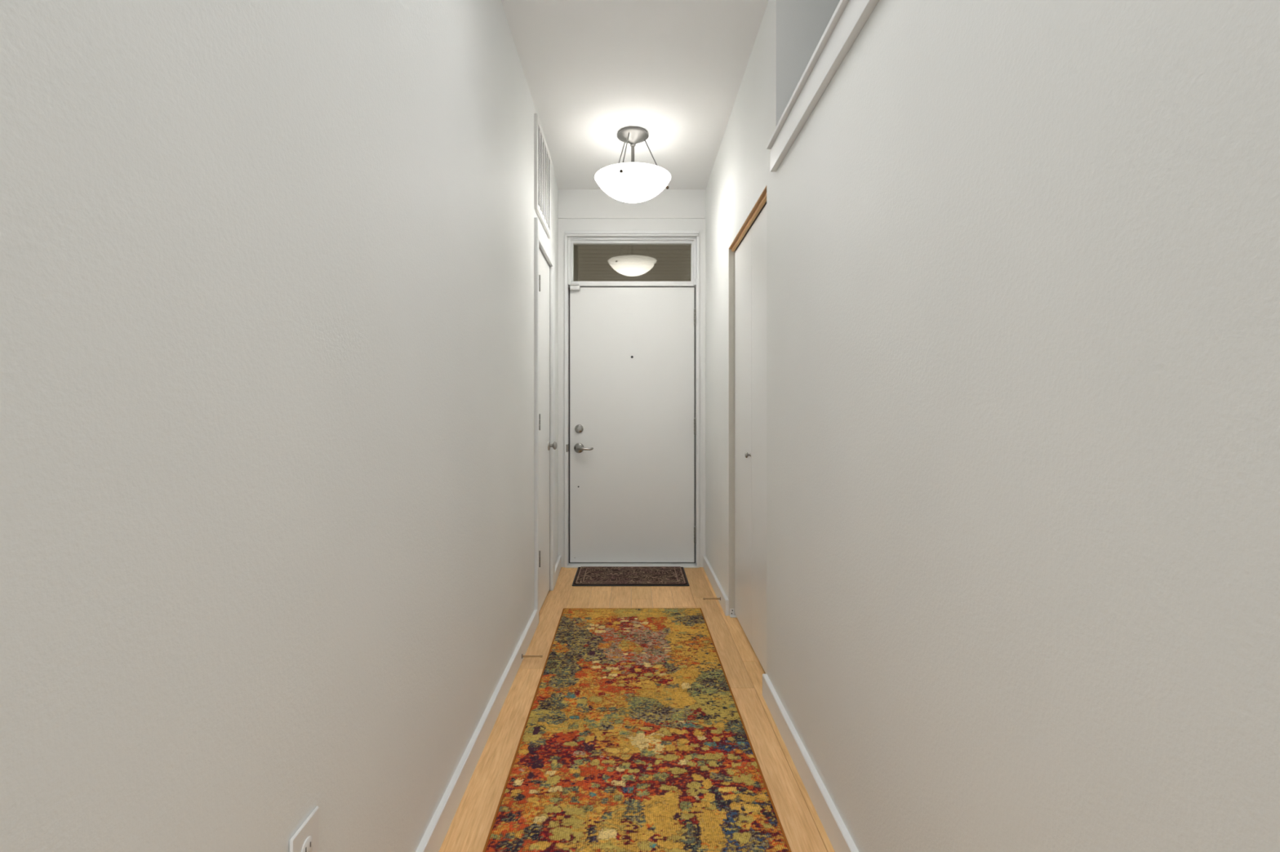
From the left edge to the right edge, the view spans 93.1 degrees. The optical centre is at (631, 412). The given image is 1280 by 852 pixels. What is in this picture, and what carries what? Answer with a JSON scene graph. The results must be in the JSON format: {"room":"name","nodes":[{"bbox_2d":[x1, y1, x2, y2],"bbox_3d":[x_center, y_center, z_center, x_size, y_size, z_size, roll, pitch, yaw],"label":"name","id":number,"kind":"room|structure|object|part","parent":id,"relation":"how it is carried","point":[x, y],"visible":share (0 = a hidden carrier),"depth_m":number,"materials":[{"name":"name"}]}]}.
{"room":"apartment entrance hallway","nodes":[
{"label":"apartment entrance hallway","id":0,"kind":"room"},
{"bbox_2d":[0,0,558,851],"bbox_3d":[-0.563,-0.241,2.195,0.120,2.702,4.590,0,0,0],"label":"wall","id":1,"kind":"structure","parent":0,"point":[267,267],"depth_m":0.81,"materials":[{"name":"paint"}]},
{"bbox_2d":[288,806,319,851],"bbox_3d":[-0.499,0.689,0.928,0.009,0.124,0.080,0,0,0],"label":"wall outlet","id":2,"kind":"object","parent":1,"relation":"attached to","point":[306,838],"visible":1,"depth_m":0.93,"materials":[{"name":"white plastic"}]},
{"bbox_2d":[301,836,313,851],"bbox_3d":[-0.496,0.669,0.928,0.004,0.034,0.034,0,0,0],"label":"receptacle","id":3,"kind":"object","parent":2,"relation":"attached to","point":[307,842],"depth_m":0.93,"materials":[{"name":"grey plastic"}]},
{"bbox_2d":[415,609,537,851],"bbox_3d":[-0.494,1.068,1.525,0.017,0.084,3.250,0,0,0],"label":"baseboard","id":4,"kind":"structure","parent":1,"relation":"attached to","point":[433,837],"depth_m":1.86,"materials":[{"name":"white paint"}]},
{"bbox_2d":[521,653,542,658],"bbox_3d":[-0.440,1.085,2.694,0.092,0.020,0.020,0,0,0],"label":"door stop","id":5,"kind":"object","parent":4,"relation":"attached to","point":[522,655],"visible":1,"depth_m":2.69,"materials":[{"name":"brown wood"}]},
{"bbox_3d":[-0.445,1.085,2.694,0.077,0.009,0.009,0,0,0],"label":"rod","id":6,"kind":"part","parent":5,"relation":"part of","materials":[{"name":"brown wood"}]},
{"bbox_2d":[534,113,551,238],"bbox_3d":[-0.496,-1.306,3.420,0.016,0.496,0.540,0,0,0],"label":"air vent","id":7,"kind":"object","parent":1,"relation":"in","point":[542,155],"visible":1,"depth_m":3.35,"materials":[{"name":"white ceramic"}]},
{"bbox_2d":[534,217,556,624],"bbox_3d":[-0.538,0.048,3.508,0.169,2.124,0.716,0,0,0],"label":"door","id":8,"kind":"structure","parent":1,"relation":"in","point":[544,255],"depth_m":3.49,"materials":[{"name":"white paint"}]},
{"bbox_3d":[-0.494,0.102,3.174,0.017,2.017,0.048,0,0,0],"label":"casing leg","id":9,"kind":"part","parent":8,"relation":"part of","materials":[{"name":"white paint"}]},
{"bbox_3d":[-0.481,0.204,3.705,0.055,0.060,0.060,0,0,0],"label":"knob","id":10,"kind":"part","parent":8,"relation":"part of","materials":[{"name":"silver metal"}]},
{"bbox_3d":[-0.494,0.102,3.818,0.017,2.017,0.096,0,0,0],"label":"casing leg","id":11,"kind":"part","parent":8,"relation":"part of","materials":[{"name":"white paint"}]},
{"bbox_2d":[555,555,560,585],"bbox_3d":[-0.502,1.068,4.103,0.017,0.084,0.475,0,0,-2],"label":"baseboard","id":12,"kind":"structure","parent":1,"relation":"attached to","point":[557,566],"depth_m":4.08,"materials":[{"name":"white paint"}]},
{"bbox_2d":[558,189,705,567],"bbox_3d":[0.010,-0.241,4.404,1.300,2.702,0.151,0,0,0],"label":"wall","id":13,"kind":"structure","parent":0,"point":[579,210],"depth_m":4.34,"materials":[{"name":"paint"}]},
{"bbox_2d":[564,231,698,287],"bbox_3d":[0.005,-1.102,4.385,0.950,0.371,0.170,0,0,0],"label":"window","id":14,"kind":"structure","parent":13,"relation":"in","point":[596,259],"depth_m":4.41,"materials":[{"name":"white paint"}]},
{"bbox_3d":[0.005,-1.272,4.313,0.950,0.032,0.026,0,0,0],"label":"crown","id":15,"kind":"part","parent":14,"relation":"part of","materials":[{"name":"white paint"}]},
{"bbox_3d":[0.006,-0.933,4.431,0.924,0.034,0.078,0,0,0],"label":"sill rail","id":16,"kind":"part","parent":14,"relation":"part of","materials":[{"name":"white paint"}]},
{"bbox_3d":[0.007,-1.087,4.417,0.856,0.274,0.007,0,0,0],"label":"pane","id":17,"kind":"part","parent":14,"relation":"part of","materials":[{"name":"clear glass"}]},
{"bbox_3d":[0.006,-1.274,4.400,0.924,0.025,0.140,0,0,0],"label":"head rail","id":18,"kind":"part","parent":14,"relation":"part of","materials":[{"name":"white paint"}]},
{"bbox_2d":[564,231,699,568],"bbox_3d":[0.005,-0.088,4.395,0.963,2.397,0.154,0,0,0],"label":"door","id":19,"kind":"structure","parent":13,"relation":"in","point":[632,354],"depth_m":4.41,"materials":[{"name":"white paint"}]},
{"bbox_2d":[569,283,580,290],"bbox_3d":[-0.407,-0.908,4.387,0.072,0.047,0.046,0,0,0],"label":"door contact","id":20,"kind":"structure","parent":19,"relation":"attached to","point":[573,286],"depth_m":4.37,"materials":[{"name":"white plastic"}]},
{"bbox_3d":[-0.380,0.261,4.395,0.074,0.074,0.030,0,0,0],"label":"lever handle","id":21,"kind":"part","parent":19,"relation":"part of","materials":[{"name":"silver metal"}]},
{"bbox_3d":[-0.333,0.261,4.365,0.121,0.029,0.033,0,0,0],"label":"lever","id":22,"kind":"part","parent":19,"relation":"part of","materials":[{"name":"silver metal"}]},
{"bbox_2d":[501,0,768,189],"bbox_3d":[0.560,-1.642,2.195,2.400,0.100,4.590,0,0,0],"label":"ceiling","id":23,"kind":"structure","parent":0,"point":[673,70],"depth_m":2.87,"materials":[{"name":"paint"}]},
{"bbox_2d":[594,126,671,203],"bbox_3d":[0.009,-1.401,3.460,0.436,0.382,0.436,0,0,0],"label":"ceiling lamp","id":24,"kind":"object","parent":23,"relation":"attached to","point":[632,182],"visible":1,"depth_m":3.36,"materials":[{"name":"white glass"}]},
{"bbox_3d":[-0.081,-1.435,3.560,0.006,0.264,0.138,0,0,-42],"label":"rod","id":25,"kind":"part","parent":24,"relation":"part of","materials":[{"name":"silver metal"}]},
{"bbox_3d":[-0.033,-1.435,3.332,0.006,0.264,0.138,0,0,18],"label":"rod","id":26,"kind":"part","parent":24,"relation":"part of","materials":[{"name":"silver metal"}]},
{"bbox_3d":[0.009,-1.419,3.460,0.068,0.237,0.068,0,0,0],"label":"stem","id":27,"kind":"part","parent":24,"relation":"part of","materials":[{"name":"silver metal"}]},
{"bbox_3d":[0.009,-1.274,3.460,0.436,0.128,0.436,0,0,0],"label":"lamp shade","id":28,"kind":"part","parent":24,"relation":"part of","materials":[{"name":"white glass"}]},
{"bbox_3d":[0.140,-1.435,3.488,0.138,0.264,0.006,0,0,-12],"label":"rod","id":29,"kind":"part","parent":24,"relation":"part of","materials":[{"name":"silver metal"}]},
{"bbox_2d":[439,567,835,851],"bbox_3d":[0.000,1.140,0.020,5.400,0.060,9.040,0,0,0],"label":"floor","id":30,"kind":"structure","parent":0,"point":[468,830],"depth_m":2.24,"materials":[{"name":"beige wood"}]},
{"bbox_2d":[571,566,689,586],"bbox_3d":[-0.004,1.104,4.092,0.750,0.012,0.456,0,0,0],"label":"doormat","id":31,"kind":"object","parent":30,"relation":"on","point":[584,575],"visible":1,"depth_m":4.05,"materials":[{"name":"brown fabric"}]},
{"bbox_2d":[482,608,791,851],"bbox_3d":[0.011,1.106,2.181,0.777,0.008,2.462,0,0,0],"label":"runner rug","id":32,"kind":"object","parent":30,"relation":"on","point":[634,738],"visible":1,"depth_m":1.97,"materials":[{"name":"multicoloured fabric"}]},
{"bbox_2d":[808,0,839,61],"bbox_3d":[1.141,-1.191,1.070,1.219,0.802,2.540,0,0,0],"label":"wall","id":33,"kind":"structure","parent":0,"point":[820,11],"depth_m":2.22,"materials":[{"name":"paint"}]},
{"bbox_2d":[705,0,1279,851],"bbox_3d":[0.591,-0.241,2.195,0.120,2.702,4.590,0,0,0],"label":"wall","id":34,"kind":"structure","parent":0,"point":[1023,256],"depth_m":0.82,"materials":[{"name":"paint"}]},
{"bbox_2d":[702,597,720,600],"bbox_3d":[0.464,1.074,3.490,0.100,0.020,0.020,0,0,0],"label":"door stop","id":35,"kind":"object","parent":34,"relation":"attached to","point":[720,597],"visible":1,"depth_m":3.49,"materials":[{"name":"brown wood"}]},
{"bbox_3d":[0.469,1.074,3.490,0.085,0.009,0.009,0,0,0],"label":"rod","id":36,"kind":"part","parent":35,"relation":"part of","materials":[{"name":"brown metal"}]},
{"bbox_2d":[702,555,728,616],"bbox_3d":[0.522,1.068,3.822,0.017,0.084,1.035,0,0,0],"label":"baseboard","id":37,"kind":"structure","parent":34,"relation":"attached to","point":[724,602],"depth_m":3.66,"materials":[{"name":"white paint"}]},
{"bbox_2d":[728,204,766,674],"bbox_3d":[0.566,0.111,2.843,0.068,1.998,0.924,0,0,0],"label":"door","id":38,"kind":"structure","parent":34,"relation":"in","point":[747,264],"depth_m":2.90,"materials":[{"name":"white paint"}]},
{"bbox_3d":[0.580,0.113,3.072,0.032,1.970,0.459,0,0,0],"label":"panel","id":39,"kind":"part","parent":38,"relation":"part of","materials":[{"name":"white paint"}]},
{"bbox_3d":[0.552,0.202,2.868,0.026,0.029,0.029,0,0,0],"label":"knob","id":40,"kind":"part","parent":38,"relation":"part of","materials":[{"name":"silver metal"}]},
{"bbox_3d":[0.580,0.113,2.610,0.032,1.970,0.459,0,0,0],"label":"panel","id":41,"kind":"part","parent":38,"relation":"part of","materials":[{"name":"white paint"}]},
{"bbox_2d":[728,186,766,251],"bbox_3d":[0.566,-0.885,2.841,0.068,0.018,0.928,0,0,0],"label":"trim","id":42,"kind":"structure","parent":34,"relation":"attached to","point":[761,202],"depth_m":2.79,"materials":[{"name":"brown wood"}]},
{"bbox_2d":[762,674,858,851],"bbox_3d":[0.522,1.068,1.139,0.017,0.084,2.477,0,0,0],"label":"baseboard","id":43,"kind":"structure","parent":34,"relation":"attached to","point":[841,840],"depth_m":1.76,"materials":[{"name":"white paint"}]},
{"bbox_2d":[766,0,879,171],"bbox_3d":[0.578,-0.930,1.062,0.166,0.097,2.324,0,0,0],"label":"trim","id":44,"kind":"structure","parent":34,"relation":"attached to","point":[849,17],"depth_m":1.64,"materials":[{"name":"white paint"}]}
]}

